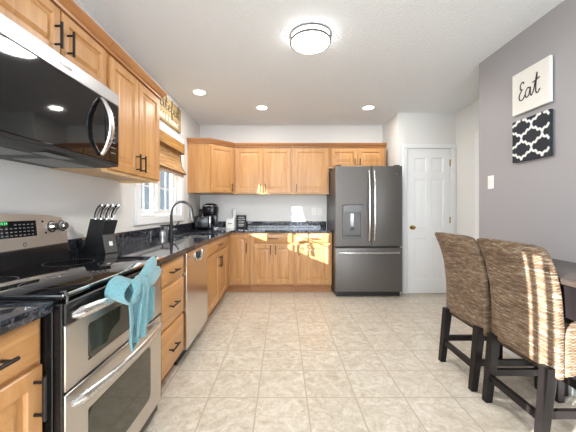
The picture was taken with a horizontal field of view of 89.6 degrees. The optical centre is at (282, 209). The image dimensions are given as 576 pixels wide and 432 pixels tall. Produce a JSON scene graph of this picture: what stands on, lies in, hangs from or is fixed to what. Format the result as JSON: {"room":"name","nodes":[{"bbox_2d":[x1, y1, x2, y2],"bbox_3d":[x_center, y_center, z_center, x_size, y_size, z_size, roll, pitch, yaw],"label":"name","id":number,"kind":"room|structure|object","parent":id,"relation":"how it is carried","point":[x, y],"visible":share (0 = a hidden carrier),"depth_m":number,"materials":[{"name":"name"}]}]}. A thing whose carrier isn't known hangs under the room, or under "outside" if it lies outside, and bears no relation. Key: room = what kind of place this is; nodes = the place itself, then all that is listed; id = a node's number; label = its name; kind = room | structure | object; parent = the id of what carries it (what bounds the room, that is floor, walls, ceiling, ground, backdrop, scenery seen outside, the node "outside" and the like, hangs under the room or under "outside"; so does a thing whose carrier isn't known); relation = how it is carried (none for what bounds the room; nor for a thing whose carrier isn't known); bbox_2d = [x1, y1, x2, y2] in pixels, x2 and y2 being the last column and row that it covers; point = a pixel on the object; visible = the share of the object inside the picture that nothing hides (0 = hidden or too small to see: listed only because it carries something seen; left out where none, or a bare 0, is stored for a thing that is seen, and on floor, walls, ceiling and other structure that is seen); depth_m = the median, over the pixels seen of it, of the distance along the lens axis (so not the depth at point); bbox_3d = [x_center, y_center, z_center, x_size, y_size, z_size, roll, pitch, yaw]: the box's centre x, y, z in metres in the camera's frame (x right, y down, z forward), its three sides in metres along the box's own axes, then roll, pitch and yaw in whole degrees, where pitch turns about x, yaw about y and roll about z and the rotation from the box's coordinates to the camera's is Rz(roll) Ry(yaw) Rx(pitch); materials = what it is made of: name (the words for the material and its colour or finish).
{"room":"kitchen","nodes":[
{"label":"kitchen","id":0,"kind":"room"},
{"bbox_2d":[0,0,199,238],"bbox_3d":[-1.410,-0.099,1.080,0.140,2.533,7.400,0,0,0],"label":"wall","id":1,"kind":"structure","parent":0,"point":[29,189],"depth_m":1.90,"materials":[{"name":"white paint"}]},
{"bbox_2d":[0,0,113,85],"bbox_3d":[-1.154,-0.816,1.310,0.368,0.316,0.710,0,0,0],"label":"upper cabinet","id":2,"kind":"object","parent":1,"relation":"attached to","point":[63,26],"visible":0.68,"depth_m":1.34,"materials":[{"name":"brown wood"}]},
{"bbox_2d":[0,13,118,167],"bbox_3d":[-1.104,-0.447,1.284,0.464,0.422,0.755,0,0,0],"label":"microwave","id":3,"kind":"object","parent":2,"relation":"attached to","point":[54,114],"visible":1,"depth_m":1.20,"materials":[{"name":"black"}]},
{"bbox_2d":[50,41,166,182],"bbox_3d":[-1.154,-0.597,2.052,0.368,0.754,0.770,0,0,0],"label":"upper cabinet","id":4,"kind":"object","parent":1,"relation":"attached to","point":[139,94],"visible":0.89,"depth_m":1.97,"materials":[{"name":"brown wood"}]},
{"bbox_2d":[135,124,183,224],"bbox_3d":[-1.395,-0.397,3.240,0.150,1.070,1.250,0,0,0],"label":"window","id":5,"kind":"structure","parent":1,"relation":"in","point":[141,215],"depth_m":3.20,"materials":[{"name":"white plastic"}]},
{"bbox_2d":[141,183,151,208],"bbox_3d":[-1.421,-0.395,2.960,0.005,0.774,0.365,0,0,0],"label":"grille","id":6,"kind":"object","parent":5,"relation":"attached to","point":[143,185],"depth_m":3.02,"materials":[{"name":"white plastic"}]},
{"bbox_2d":[160,172,171,208],"bbox_3d":[-1.421,-0.395,3.510,0.005,0.774,0.385,0,0,0],"label":"grille","id":7,"kind":"object","parent":5,"relation":"attached to","point":[165,189],"depth_m":3.50,"materials":[{"name":"white plastic"}]},
{"bbox_2d":[160,129,186,177],"bbox_3d":[-1.271,-0.620,3.171,0.098,0.428,1.026,0,0,0],"label":"window shade","id":8,"kind":"object","parent":5,"relation":"attached to","point":[171,149],"visible":0.6,"depth_m":3.29,"materials":[{"name":"brown wood"}]},
{"bbox_2d":[159,96,180,132],"bbox_3d":[-1.326,-1.144,3.272,0.025,0.310,0.945,0,0,0],"label":"wall sign","id":9,"kind":"object","parent":1,"relation":"attached to","point":[170,114],"visible":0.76,"depth_m":3.40,"materials":[{"name":"brown wood"}]},
{"bbox_2d":[186,138,236,194],"bbox_3d":[-1.018,-0.622,4.348,0.640,0.755,0.660,0,0,0],"label":"upper cabinet","id":10,"kind":"object","parent":1,"relation":"attached to","point":[210,160],"visible":0.99,"depth_m":4.08,"materials":[{"name":"brown wood"}]},
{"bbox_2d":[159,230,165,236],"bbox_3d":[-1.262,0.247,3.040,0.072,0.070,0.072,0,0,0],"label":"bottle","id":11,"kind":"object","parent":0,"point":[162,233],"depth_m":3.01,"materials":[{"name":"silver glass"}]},
{"bbox_2d":[200,125,382,227],"bbox_3d":[0.145,-0.099,4.730,2.970,2.533,0.100,0,0,0],"label":"wall","id":12,"kind":"structure","parent":0,"point":[291,207],"depth_m":4.68,"materials":[{"name":"white paint"}]},
{"bbox_2d":[234,143,291,194],"bbox_3d":[-0.299,-0.619,4.494,0.868,0.761,0.368,0,0,0],"label":"upper cabinet","id":13,"kind":"object","parent":12,"relation":"attached to","point":[259,168],"visible":1,"depth_m":4.35,"materials":[{"name":"brown wood"}]},
{"bbox_2d":[292,143,329,194],"bbox_3d":[0.415,-0.619,4.494,0.557,0.761,0.368,0,0,0],"label":"upper cabinet","id":14,"kind":"object","parent":12,"relation":"attached to","point":[310,161],"visible":0.96,"depth_m":4.35,"materials":[{"name":"brown wood"}]},
{"bbox_2d":[329,143,386,170],"bbox_3d":[1.121,-0.812,4.494,0.849,0.373,0.368,0,0,0],"label":"upper cabinet","id":15,"kind":"object","parent":12,"relation":"attached to","point":[343,154],"visible":0.88,"depth_m":4.35,"materials":[{"name":"brown wood"}]},
{"bbox_2d":[77,0,563,124],"bbox_3d":[0.770,-1.395,1.040,4.460,0.060,7.520,0,0,0],"label":"ceiling","id":16,"kind":"structure","parent":0,"point":[394,57],"depth_m":2.51,"materials":[{"name":"white paint"}]},
{"bbox_2d":[192,89,206,94],"bbox_3d":[-0.966,-1.361,3.355,0.176,0.007,0.176,0,0,0],"label":"recessed light","id":17,"kind":"object","parent":16,"relation":"in","point":[194,91],"visible":1,"depth_m":3.35,"materials":[{"name":"white plastic"}]},
{"bbox_2d":[255,105,268,109],"bbox_3d":[-0.280,-1.361,3.860,0.176,0.007,0.176,0,0,0],"label":"recessed light","id":18,"kind":"object","parent":16,"relation":"in","point":[259,107],"visible":1,"depth_m":3.85,"materials":[{"name":"white plastic"}]},
{"bbox_2d":[290,23,330,53],"bbox_3d":[0.215,-1.327,2.270,0.320,0.073,0.320,0,0,0],"label":"ceiling light","id":19,"kind":"object","parent":16,"relation":"attached to","point":[307,38],"visible":1,"depth_m":2.20,"materials":[{"name":"white glass"}]},
{"bbox_2d":[362,105,374,109],"bbox_3d":[1.138,-1.361,3.860,0.176,0.007,0.176,0,0,0],"label":"recessed light","id":20,"kind":"object","parent":16,"relation":"in","point":[368,107],"visible":1,"depth_m":3.85,"materials":[{"name":"white plastic"}]},
{"bbox_2d":[144,288,575,431],"bbox_3d":[0.770,1.198,1.040,4.460,0.060,7.520,0,0,0],"label":"floor","id":21,"kind":"structure","parent":0,"point":[294,361],"depth_m":2.08,"materials":[{"name":"beige tile"}]},
{"bbox_2d":[0,318,46,431],"bbox_3d":[-1.017,0.743,0.600,0.641,0.848,0.598,0,0,0],"label":"base cabinet","id":22,"kind":"object","parent":21,"relation":"on","point":[23,388],"visible":0.97,"depth_m":0.82,"materials":[{"name":"brown wood"}]},
{"bbox_2d":[0,301,52,335],"bbox_3d":[-1.025,0.251,0.601,0.626,0.135,0.601,0,0,0],"label":"countertop","id":23,"kind":"structure","parent":22,"relation":"on","point":[13,314],"depth_m":0.82,"materials":[{"name":"black stone"}]},
{"bbox_2d":[0,214,162,431],"bbox_3d":[-0.979,0.592,1.285,0.690,1.150,0.756,0,0,0],"label":"range","id":24,"kind":"object","parent":21,"relation":"on","point":[95,383],"visible":0.87,"depth_m":1.17,"materials":[{"name":"silver metal"}]},
{"bbox_2d":[0,256,162,299],"bbox_3d":[-0.955,0.274,1.285,0.534,0.018,0.756,0,0,0],"label":"cooktop","id":25,"kind":"object","parent":24,"relation":"in","point":[54,277],"depth_m":1.20,"materials":[{"name":"black glass"}]},
{"bbox_2d":[105,256,160,351],"bbox_3d":[-0.621,0.396,1.267,0.102,0.346,0.389,0,0,0],"label":"dish towel","id":26,"kind":"object","parent":24,"relation":"hanging from","point":[140,295],"visible":1,"depth_m":1.20,"materials":[{"name":"teal fabric"}]},
{"bbox_2d":[161,255,182,383],"bbox_3d":[-1.018,0.743,1.919,0.641,0.848,0.496,0,0,0],"label":"base cabinet","id":27,"kind":"object","parent":21,"relation":"on","point":[171,279],"visible":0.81,"depth_m":1.91,"materials":[{"name":"brown wood"}]},
{"bbox_2d":[174,244,206,364],"bbox_3d":[-1.010,0.745,2.474,0.601,0.845,0.598,0,0,0],"label":"dishwasher","id":28,"kind":"object","parent":21,"relation":"on","point":[194,275],"visible":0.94,"depth_m":2.34,"materials":[{"name":"silver metal"}]},
{"bbox_2d":[207,235,226,317],"bbox_3d":[-1.017,0.743,3.340,0.641,0.848,1.118,0,0,0],"label":"base cabinet","id":29,"kind":"object","parent":21,"relation":"on","point":[216,249],"visible":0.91,"depth_m":3.20,"materials":[{"name":"brown wood"}]},
{"bbox_2d":[222,233,250,295],"bbox_3d":[-0.900,0.743,4.290,0.876,0.848,0.776,0,0,0],"label":"base cabinet","id":30,"kind":"object","parent":21,"relation":"on","point":[238,244],"visible":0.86,"depth_m":4.07,"materials":[{"name":"brown wood"}]},
{"bbox_2d":[250,233,294,291],"bbox_3d":[-0.147,0.743,4.356,0.623,0.848,0.645,0,0,0],"label":"base cabinet","id":31,"kind":"object","parent":21,"relation":"on","point":[272,255],"visible":0.99,"depth_m":4.07,"materials":[{"name":"brown wood"}]},
{"bbox_2d":[294,233,331,291],"bbox_3d":[0.428,0.743,4.356,0.521,0.848,0.645,0,0,0],"label":"base cabinet","id":32,"kind":"object","parent":21,"relation":"on","point":[313,251],"visible":0.95,"depth_m":4.07,"materials":[{"name":"brown wood"}]},
{"bbox_2d":[68,221,332,263],"bbox_3d":[-0.322,0.251,3.173,2.032,0.135,3.010,0,0,0],"label":"countertop","id":33,"kind":"structure","parent":32,"relation":"on","point":[143,242],"depth_m":2.78,"materials":[{"name":"black stone"}]},
{"bbox_2d":[83,219,117,253],"bbox_3d":[-1.206,0.170,1.918,0.187,0.225,0.100,0,0,14],"label":"knife block","id":34,"kind":"object","parent":33,"relation":"on","point":[100,237],"visible":0.99,"depth_m":1.87,"materials":[{"name":"black"}]},
{"bbox_2d":[94,204,103,218],"bbox_3d":[-1.196,0.010,1.881,0.072,0.104,0.024,0,0,14],"label":"kitchen knife","id":35,"kind":"object","parent":34,"relation":"in","point":[100,206],"visible":0.99,"depth_m":1.88,"materials":[{"name":"silver metal"}]},
{"bbox_2d":[99,204,108,218],"bbox_3d":[-1.170,0.010,1.897,0.072,0.104,0.024,0,0,14],"label":"kitchen knife","id":36,"kind":"object","parent":34,"relation":"in","point":[106,206],"visible":0.99,"depth_m":1.89,"materials":[{"name":"silver metal"}]},
{"bbox_2d":[105,204,114,218],"bbox_3d":[-1.143,0.010,1.913,0.072,0.104,0.024,0,0,14],"label":"kitchen knife","id":37,"kind":"object","parent":34,"relation":"in","point":[111,206],"visible":0.99,"depth_m":1.91,"materials":[{"name":"silver metal"}]},
{"bbox_2d":[110,204,119,218],"bbox_3d":[-1.116,0.010,1.929,0.072,0.104,0.024,0,0,14],"label":"kitchen knife","id":38,"kind":"object","parent":34,"relation":"in","point":[117,206],"visible":0.99,"depth_m":1.92,"materials":[{"name":"silver metal"}]},
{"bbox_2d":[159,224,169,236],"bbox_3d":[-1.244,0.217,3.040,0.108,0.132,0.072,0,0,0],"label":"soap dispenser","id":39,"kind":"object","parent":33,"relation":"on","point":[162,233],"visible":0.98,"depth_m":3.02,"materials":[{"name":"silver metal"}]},
{"bbox_2d":[168,200,194,235],"bbox_3d":[-1.111,0.088,3.180,0.289,0.388,0.060,0,0,0],"label":"faucet","id":40,"kind":"object","parent":33,"relation":"on","point":[192,217],"visible":0.98,"depth_m":3.17,"materials":[{"name":"silver metal"}]},
{"bbox_2d":[181,235,208,237],"bbox_3d":[-0.995,0.407,3.300,0.390,0.177,0.680,0,0,0],"label":"sink","id":41,"kind":"object","parent":33,"relation":"in","point":[189,236],"visible":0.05,"depth_m":3.61,"materials":[{"name":"silver metal"}]},
{"bbox_2d":[194,216,211,229],"bbox_3d":[-1.174,0.184,4.279,0.252,0.197,0.170,0,0,-8],"label":"toaster","id":42,"kind":"object","parent":33,"relation":"on","point":[201,222],"visible":1,"depth_m":4.20,"materials":[{"name":"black metal"}]},
{"bbox_2d":[199,203,218,227],"bbox_3d":[-1.157,0.090,4.533,0.287,0.385,0.268,0,0,0],"label":"coffee maker","id":43,"kind":"object","parent":33,"relation":"on","point":[208,209],"visible":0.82,"depth_m":4.48,"materials":[{"name":"black plastic"}]},
{"bbox_2d":[226,218,235,227],"bbox_3d":[-0.815,0.208,4.525,0.139,0.150,0.125,0,0,0],"label":"canister","id":44,"kind":"object","parent":33,"relation":"on","point":[230,222],"visible":1,"depth_m":4.46,"materials":[{"name":"white ceramic"}]},
{"bbox_2d":[232,209,236,217],"bbox_3d":[-0.775,0.130,4.624,0.084,0.306,0.084,0,0,0],"label":"outlet","id":45,"kind":"object","parent":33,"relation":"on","point":[234,211],"visible":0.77,"depth_m":4.59,"materials":[{"name":"white plastic"}]},
{"bbox_2d":[236,215,246,227],"bbox_3d":[-0.656,0.182,4.569,0.158,0.200,0.038,0,0,0],"label":"sign","id":46,"kind":"object","parent":33,"relation":"on","point":[240,219],"visible":1,"depth_m":4.56,"materials":[{"name":"black"}]},
{"bbox_2d":[327,165,401,295],"bbox_3d":[1.145,0.276,4.227,0.894,1.760,0.856,0,0,0],"label":"refrigerator","id":47,"kind":"object","parent":21,"relation":"on","point":[364,203],"visible":1,"depth_m":3.87,"materials":[{"name":"grey metal"}]},
{"bbox_2d":[435,232,538,391],"bbox_3d":[1.444,0.668,2.062,0.527,0.998,0.465,0,0,0],"label":"counter stool","id":48,"kind":"object","parent":21,"relation":"on","point":[468,293],"visible":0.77,"depth_m":1.96,"materials":[{"name":"wicker"}]},
{"bbox_2d":[477,238,575,431],"bbox_3d":[1.459,0.668,1.588,0.527,0.998,0.465,0,0,0],"label":"counter stool","id":49,"kind":"object","parent":21,"relation":"on","point":[528,319],"visible":0.99,"depth_m":1.49,"materials":[{"name":"wicker"}]},
{"bbox_2d":[488,259,575,396],"bbox_3d":[1.558,0.745,1.275,0.485,0.844,1.310,0,0,0],"label":"pub table","id":50,"kind":"object","parent":21,"relation":"on","point":[566,270],"visible":0.27,"depth_m":1.39,"materials":[{"name":"brown wood"}]},
{"bbox_2d":[383,113,455,292],"bbox_3d":[2.065,-0.099,4.373,0.910,2.533,0.613,0,0,0],"label":"wall","id":51,"kind":"structure","parent":0,"point":[402,128],"depth_m":4.07,"materials":[{"name":"white paint"}]},
{"bbox_2d":[402,144,455,293],"bbox_3d":[2.043,0.122,4.054,0.743,2.092,0.023,0,0,0],"label":"trim","id":52,"kind":"structure","parent":51,"relation":"attached to","point":[405,147],"depth_m":4.04,"materials":[{"name":"white wood"}]},
{"bbox_2d":[408,149,450,292],"bbox_3d":[2.044,0.152,4.024,0.600,2.008,0.085,0,0,0],"label":"door","id":53,"kind":"structure","parent":51,"relation":"in","point":[428,169],"depth_m":4.06,"materials":[{"name":"white painted wood"},{"name":"brass"}]},
{"bbox_2d":[456,100,478,238],"bbox_3d":[2.470,-0.099,3.034,0.100,2.533,2.067,0,0,0],"label":"wall","id":54,"kind":"structure","parent":0,"point":[467,118],"depth_m":3.83,"materials":[{"name":"white paint"}]},
{"bbox_2d":[475,131,478,240],"bbox_3d":[2.408,0.101,3.089,0.023,2.135,1.078,0,0,0],"label":"trim","id":55,"kind":"structure","parent":54,"relation":"attached to","point":[476,133],"depth_m":3.59,"materials":[{"name":"white"}]},
{"bbox_2d":[479,0,575,379],"bbox_3d":[1.890,-0.099,0.044,0.120,2.533,5.328,0,0,0],"label":"wall","id":56,"kind":"structure","parent":0,"point":[533,202],"depth_m":2.12,"materials":[{"name":"grey paint"}]},
{"bbox_2d":[488,175,493,188],"bbox_3d":[1.821,-0.244,2.550,0.018,0.116,0.070,0,0,0],"label":"light switch","id":57,"kind":"object","parent":56,"relation":"attached to","point":[490,178],"visible":1,"depth_m":2.54,"materials":[{"name":"white plastic"}]},
{"bbox_2d":[512,55,552,116],"bbox_3d":[1.809,-0.889,2.116,0.027,0.315,0.323,0,0,0],"label":"wall art","id":58,"kind":"object","parent":56,"relation":"attached to","point":[532,88],"visible":1,"depth_m":2.08,"materials":[{"name":"white fabric"}]},
{"bbox_2d":[512,109,552,162],"bbox_3d":[1.810,-0.526,2.117,0.024,0.318,0.324,0,0,0],"label":"wall art","id":59,"kind":"object","parent":56,"relation":"attached to","point":[532,136],"visible":1,"depth_m":2.08,"materials":[{"name":"black fabric"}]},
{"bbox_2d":[503,346,575,397],"bbox_3d":[1.823,1.123,0.050,0.013,0.089,5.300,0,0,0],"label":"baseboard","id":60,"kind":"structure","parent":56,"relation":"attached to","point":[571,390],"depth_m":2.22,"materials":[{"name":"white wood"}]},
{"label":"outside","id":61,"kind":"structure","parent":0,"visible":0},
{"bbox_3d":[-15.750,1.518,5.000,28.500,0.100,70.000,0,0,0],"label":"lawn","id":62,"kind":"structure","parent":61,"visible":0},
{"bbox_2d":[141,171,168,213],"bbox_3d":[-6.600,-2.882,12.000,9.400,8.700,6.600,0,0,0],"label":"house","id":63,"kind":"structure","parent":62,"relation":"on","point":[162,174],"depth_m":9.00,"materials":[{"name":"grey"}]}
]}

